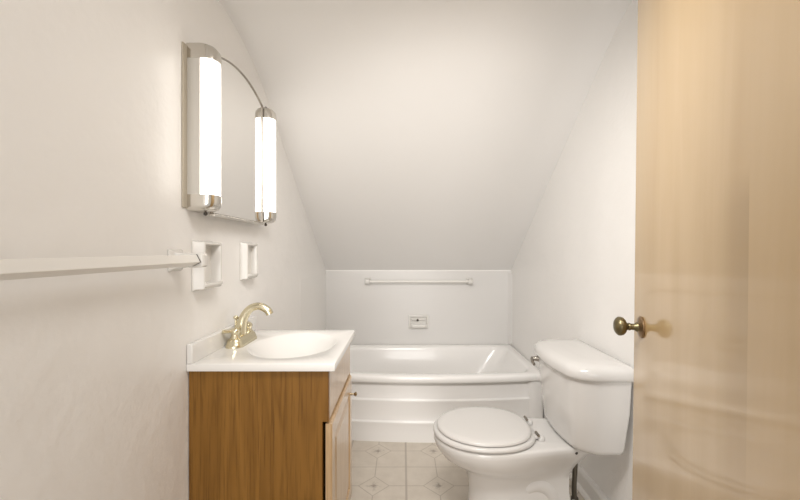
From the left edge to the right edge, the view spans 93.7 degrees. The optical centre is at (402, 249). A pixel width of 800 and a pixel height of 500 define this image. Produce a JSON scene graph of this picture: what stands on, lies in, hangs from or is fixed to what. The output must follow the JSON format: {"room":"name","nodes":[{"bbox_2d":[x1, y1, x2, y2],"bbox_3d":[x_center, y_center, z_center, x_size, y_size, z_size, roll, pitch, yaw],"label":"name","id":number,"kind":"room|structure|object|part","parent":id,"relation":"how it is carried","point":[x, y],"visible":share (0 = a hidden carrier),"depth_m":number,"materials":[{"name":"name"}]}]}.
{"room":"bathroom","nodes":[
{"label":"bathroom","id":0,"kind":"room"},
{"bbox_2d":[0,0,325,499],"bbox_3d":[-0.679,0.020,1.230,0.100,2.300,3.860,0,0,0],"label":"wall","id":1,"kind":"structure","parent":0,"point":[94,375],"depth_m":0.80,"materials":[{"name":"white paint"}]},
{"bbox_2d":[0,249,206,280],"bbox_3d":[-0.585,0.028,0.715,0.088,0.060,0.690,0,0,0],"label":"towel bar","id":2,"kind":"object","parent":1,"relation":"attached to","point":[176,259],"visible":1,"depth_m":0.67,"materials":[{"name":"white ceramic"}]},
{"bbox_3d":[-0.585,0.028,1.030,0.088,0.060,0.060,0,0,0],"label":"post","id":3,"kind":"part","parent":2,"relation":"part of","materials":[{"name":"white ceramic"}]},
{"bbox_2d":[182,41,221,215],"bbox_3d":[-0.587,-0.358,1.109,0.083,0.513,0.091,0,0,0],"label":"wall light","id":4,"kind":"object","parent":1,"relation":"attached to","point":[201,62],"visible":1,"depth_m":1.08,"materials":[{"name":"white glass"}]},
{"bbox_3d":[-0.626,-0.356,1.109,0.005,0.471,0.089,0,0,0],"label":"plate","id":5,"kind":"part","parent":4,"relation":"part of","materials":[{"name":"beige"}]},
{"bbox_2d":[200,58,220,195],"bbox_3d":[-0.568,-0.358,1.119,0.038,0.407,0.067,0,0,0],"label":"diffuser","id":6,"kind":"object","parent":4,"relation":"attached to","point":[210,68],"depth_m":1.09,"materials":[{"name":"white glass"}]},
{"bbox_2d":[192,241,222,291],"bbox_3d":[-0.606,0.048,1.174,0.046,0.153,0.118,0,0,0],"label":"holder","id":7,"kind":"object","parent":1,"relation":"attached to","point":[210,276],"visible":0.97,"depth_m":1.19,"materials":[{"name":"white ceramic"}]},
{"bbox_2d":[187,316,255,363],"bbox_3d":[-0.619,0.302,1.321,0.018,0.059,0.469,0,0,0],"label":"backsplash","id":8,"kind":"structure","parent":1,"relation":"attached to","point":[198,349],"depth_m":1.18,"materials":[{"name":"white ceramic"}]},
{"bbox_2d":[202,57,263,224],"bbox_3d":[-0.605,-0.375,1.362,0.046,0.542,0.412,0,0,0],"label":"mirror","id":9,"kind":"object","parent":1,"relation":"attached to","point":[241,106],"visible":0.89,"depth_m":1.36,"materials":[{"name":"silver mirror"}]},
{"bbox_3d":[-0.592,-0.108,1.362,0.019,0.008,0.410,0,0,0],"label":"rail","id":10,"kind":"part","parent":9,"relation":"part of","materials":[{"name":"silver metal"}]},
{"bbox_2d":[240,242,257,280],"bbox_3d":[-0.610,0.044,1.500,0.036,0.149,0.110,0,0,0],"label":"toothbrush holder","id":11,"kind":"object","parent":1,"relation":"attached to","point":[248,251],"visible":1,"depth_m":1.48,"materials":[{"name":"white ceramic"}]},
{"bbox_2d":[263,107,275,225],"bbox_3d":[-0.587,-0.358,1.619,0.083,0.513,0.091,0,0,0],"label":"wall light","id":12,"kind":"object","parent":1,"relation":"attached to","point":[269,116],"visible":0.7,"depth_m":1.58,"materials":[{"name":"white glass"}]},
{"bbox_2d":[300,273,325,329],"bbox_3d":[-0.628,0.477,2.673,0.001,0.585,0.766,0,0,0],"label":"wall panel","id":13,"kind":"object","parent":1,"relation":"attached to","point":[312,289],"visible":0.58,"depth_m":2.63,"materials":[{"name":"white"}]},
{"bbox_2d":[326,270,510,344],"bbox_3d":[0.127,0.570,3.110,1.511,1.200,0.100,0,0,0],"label":"wall","id":14,"kind":"structure","parent":0,"point":[326,270],"depth_m":3.06,"materials":[{"name":"white paint"}]},
{"bbox_2d":[326,271,510,343],"bbox_3d":[0.127,0.470,3.058,1.511,0.599,0.004,0,0,0],"label":"wall panel","id":15,"kind":"object","parent":14,"relation":"attached to","point":[477,312],"visible":0.78,"depth_m":3.06,"materials":[{"name":"white"}]},
{"bbox_2d":[365,278,472,283],"bbox_3d":[0.128,0.252,3.020,0.880,0.054,0.072,0,0,0],"label":"towel bar","id":16,"kind":"object","parent":15,"relation":"attached to","point":[367,280],"visible":1,"depth_m":2.99,"materials":[{"name":"white ceramic"}]},
{"bbox_3d":[-0.285,0.252,3.020,0.054,0.054,0.072,0,0,0],"label":"post","id":17,"kind":"part","parent":16,"relation":"part of","materials":[{"name":"white ceramic"}]},
{"bbox_3d":[0.541,0.252,3.020,0.054,0.054,0.072,0,0,0],"label":"post","id":18,"kind":"part","parent":16,"relation":"part of","materials":[{"name":"white ceramic"}]},
{"bbox_2d":[409,315,428,328],"bbox_3d":[0.127,0.584,3.033,0.163,0.112,0.046,0,0,0],"label":"soap dish","id":19,"kind":"object","parent":15,"relation":"attached to","point":[415,321],"visible":1,"depth_m":3.04,"materials":[{"name":"white ceramic"}]},
{"bbox_2d":[410,324,426,327],"bbox_3d":[0.127,0.612,3.031,0.139,0.024,0.042,0,0,0],"label":"tray","id":20,"kind":"object","parent":19,"relation":"on","point":[411,325],"depth_m":3.01,"materials":[{"name":"white ceramic"}]},
{"bbox_2d":[219,0,632,269],"bbox_3d":[0.127,-0.449,1.225,1.551,1.282,3.850,0,0,0],"label":"ceiling","id":21,"kind":"structure","parent":0,"point":[414,134],"depth_m":1.83,"materials":[{"name":"white paint"}]},
{"bbox_2d":[350,440,584,499],"bbox_3d":[0.127,1.210,1.230,1.711,0.080,3.860,0,0,0],"label":"floor","id":22,"kind":"structure","parent":0,"point":[380,470],"depth_m":1.95,"materials":[{"name":"tile"}]},
{"bbox_2d":[189,345,356,499],"bbox_3d":[-0.406,0.762,1.321,0.443,0.816,0.447,0,0,0],"label":"vanity cabinet","id":23,"kind":"object","parent":22,"relation":"on","point":[254,435],"visible":0.86,"depth_m":1.10,"materials":[{"name":"brown wood"}]},
{"bbox_2d":[186,316,354,370],"bbox_3d":[-0.413,0.350,1.321,0.430,0.155,0.469,0,0,0],"label":"washbasin","id":24,"kind":"object","parent":23,"relation":"in","point":[272,350],"visible":0.83,"depth_m":1.21,"materials":[{"name":"white ceramic"}]},
{"bbox_2d":[222,302,272,348],"bbox_3d":[-0.536,0.259,1.335,0.147,0.143,0.170,0,0,0],"label":"faucet","id":25,"kind":"object","parent":24,"relation":"on","point":[242,334],"visible":1,"depth_m":1.32,"materials":[{"name":"gold metal"}]},
{"bbox_3d":[-0.591,0.276,1.270,0.039,0.018,0.014,0,0,-44],"label":"lever","id":26,"kind":"part","parent":25,"relation":"part of","materials":[{"name":"gold metal"}]},
{"bbox_3d":[-0.573,0.287,1.283,0.036,0.046,0.036,0,0,0],"label":"handle","id":27,"kind":"part","parent":25,"relation":"part of","materials":[{"name":"gold metal"}]},
{"bbox_3d":[-0.595,0.272,1.335,0.018,0.077,0.018,0,0,0],"label":"lift rod","id":28,"kind":"part","parent":25,"relation":"part of","materials":[{"name":"gold metal"}]},
{"bbox_3d":[-0.573,0.315,1.335,0.060,0.031,0.170,0,0,0],"label":"plate","id":29,"kind":"part","parent":25,"relation":"part of","materials":[{"name":"gold metal"}]},
{"bbox_3d":[-0.573,0.287,1.387,0.036,0.046,0.036,0,0,0],"label":"handle","id":30,"kind":"part","parent":25,"relation":"part of","materials":[{"name":"gold metal"}]},
{"bbox_3d":[-0.530,0.250,1.335,0.135,0.126,0.041,0,0,0],"label":"spout","id":31,"kind":"part","parent":25,"relation":"part of","materials":[{"name":"gold metal"}]},
{"bbox_3d":[-0.220,0.754,1.317,0.021,0.488,0.431,0,0,0],"label":"cabinet door","id":32,"kind":"part","parent":23,"relation":"part of","materials":[{"name":"brown wood"}]},
{"bbox_3d":[-0.227,0.717,1.327,0.018,0.726,0.435,0,0,0],"label":"frame","id":33,"kind":"part","parent":23,"relation":"part of","materials":[{"name":"brown wood"}]},
{"bbox_2d":[350,344,542,442],"bbox_3d":[0.127,0.967,2.656,1.503,0.406,0.796,0,0,0],"label":"bathtub","id":34,"kind":"object","parent":22,"relation":"on","point":[402,390],"visible":0.62,"depth_m":2.31,"materials":[{"name":"white ceramic"}]},
{"bbox_2d":[350,344,539,382],"bbox_3d":[0.128,0.938,2.656,1.501,0.348,0.796,0,0,0],"label":"basin","id":35,"kind":"object","parent":34,"relation":"in","point":[369,363],"depth_m":2.95,"materials":[{"name":"white ceramic"}]},
{"bbox_2d":[433,339,633,499],"bbox_3d":[0.501,0.800,1.625,0.741,0.739,0.482,0,0,0],"label":"toilet","id":36,"kind":"object","parent":22,"relation":"on","point":[586,390],"visible":1,"depth_m":1.50,"materials":[{"name":"white ceramic"}]},
{"bbox_3d":[0.344,0.754,1.625,0.395,0.020,0.354,0,0,0],"label":"seat lid","id":37,"kind":"part","parent":36,"relation":"part of","materials":[{"name":"white plastic"}]},
{"bbox_3d":[0.345,0.776,1.625,0.429,0.020,0.374,0,0,0],"label":"seat","id":38,"kind":"part","parent":36,"relation":"part of","materials":[{"name":"white plastic"}]},
{"bbox_3d":[0.625,0.518,1.768,0.053,0.033,0.075,0,0,0],"label":"flush lever","id":39,"kind":"part","parent":36,"relation":"part of","materials":[{"name":"silver metal"}]},
{"bbox_3d":[0.741,0.462,1.625,0.262,0.061,0.482,0,0,0],"label":"tank lid","id":40,"kind":"part","parent":36,"relation":"part of","materials":[{"name":"white ceramic"}]},
{"bbox_3d":[0.743,0.638,1.625,0.238,0.296,0.452,0,0,0],"label":"tank","id":41,"kind":"part","parent":36,"relation":"part of","materials":[{"name":"white ceramic"}]},
{"bbox_2d":[571,464,578,499],"bbox_3d":[0.765,0.976,1.671,0.068,0.388,0.071,0,0,0],"label":"supply pipe","id":42,"kind":"object","parent":22,"relation":"on","point":[575,469],"visible":0.46,"depth_m":1.66,"materials":[{"name":"grey metal"}]},
{"bbox_2d":[613,0,799,499],"bbox_3d":[0.556,0.166,0.737,0.104,1.992,0.760,1,0,16],"label":"door","id":43,"kind":"structure","parent":22,"relation":"on","point":[716,326],"depth_m":0.66,"materials":[{"name":"brown wood"}]},
{"bbox_3d":[0.621,0.213,1.044,0.061,0.052,0.052,1,0,16],"label":"knob","id":44,"kind":"part","parent":43,"relation":"part of","materials":[{"name":"brown metal"}]},
{"bbox_2d":[511,0,637,499],"bbox_3d":[0.932,0.020,1.230,0.100,2.300,3.860,0,0,0],"label":"wall","id":45,"kind":"structure","parent":0,"point":[573,269],"depth_m":1.72,"materials":[{"name":"white paint"}]},
{"bbox_2d":[508,273,511,344],"bbox_3d":[0.868,0.475,3.043,0.028,0.580,0.026,0,0,0],"label":"trim","id":46,"kind":"structure","parent":45,"relation":"attached to","point":[509,274],"depth_m":3.04,"materials":[{"name":"white"}]},
{"bbox_2d":[569,463,608,499],"bbox_3d":[0.867,1.120,0.785,0.030,0.100,2.970,0,0,0],"label":"baseboard","id":47,"kind":"structure","parent":45,"relation":"attached to","point":[586,486],"depth_m":1.76,"materials":[{"name":"white paint"}]}
]}

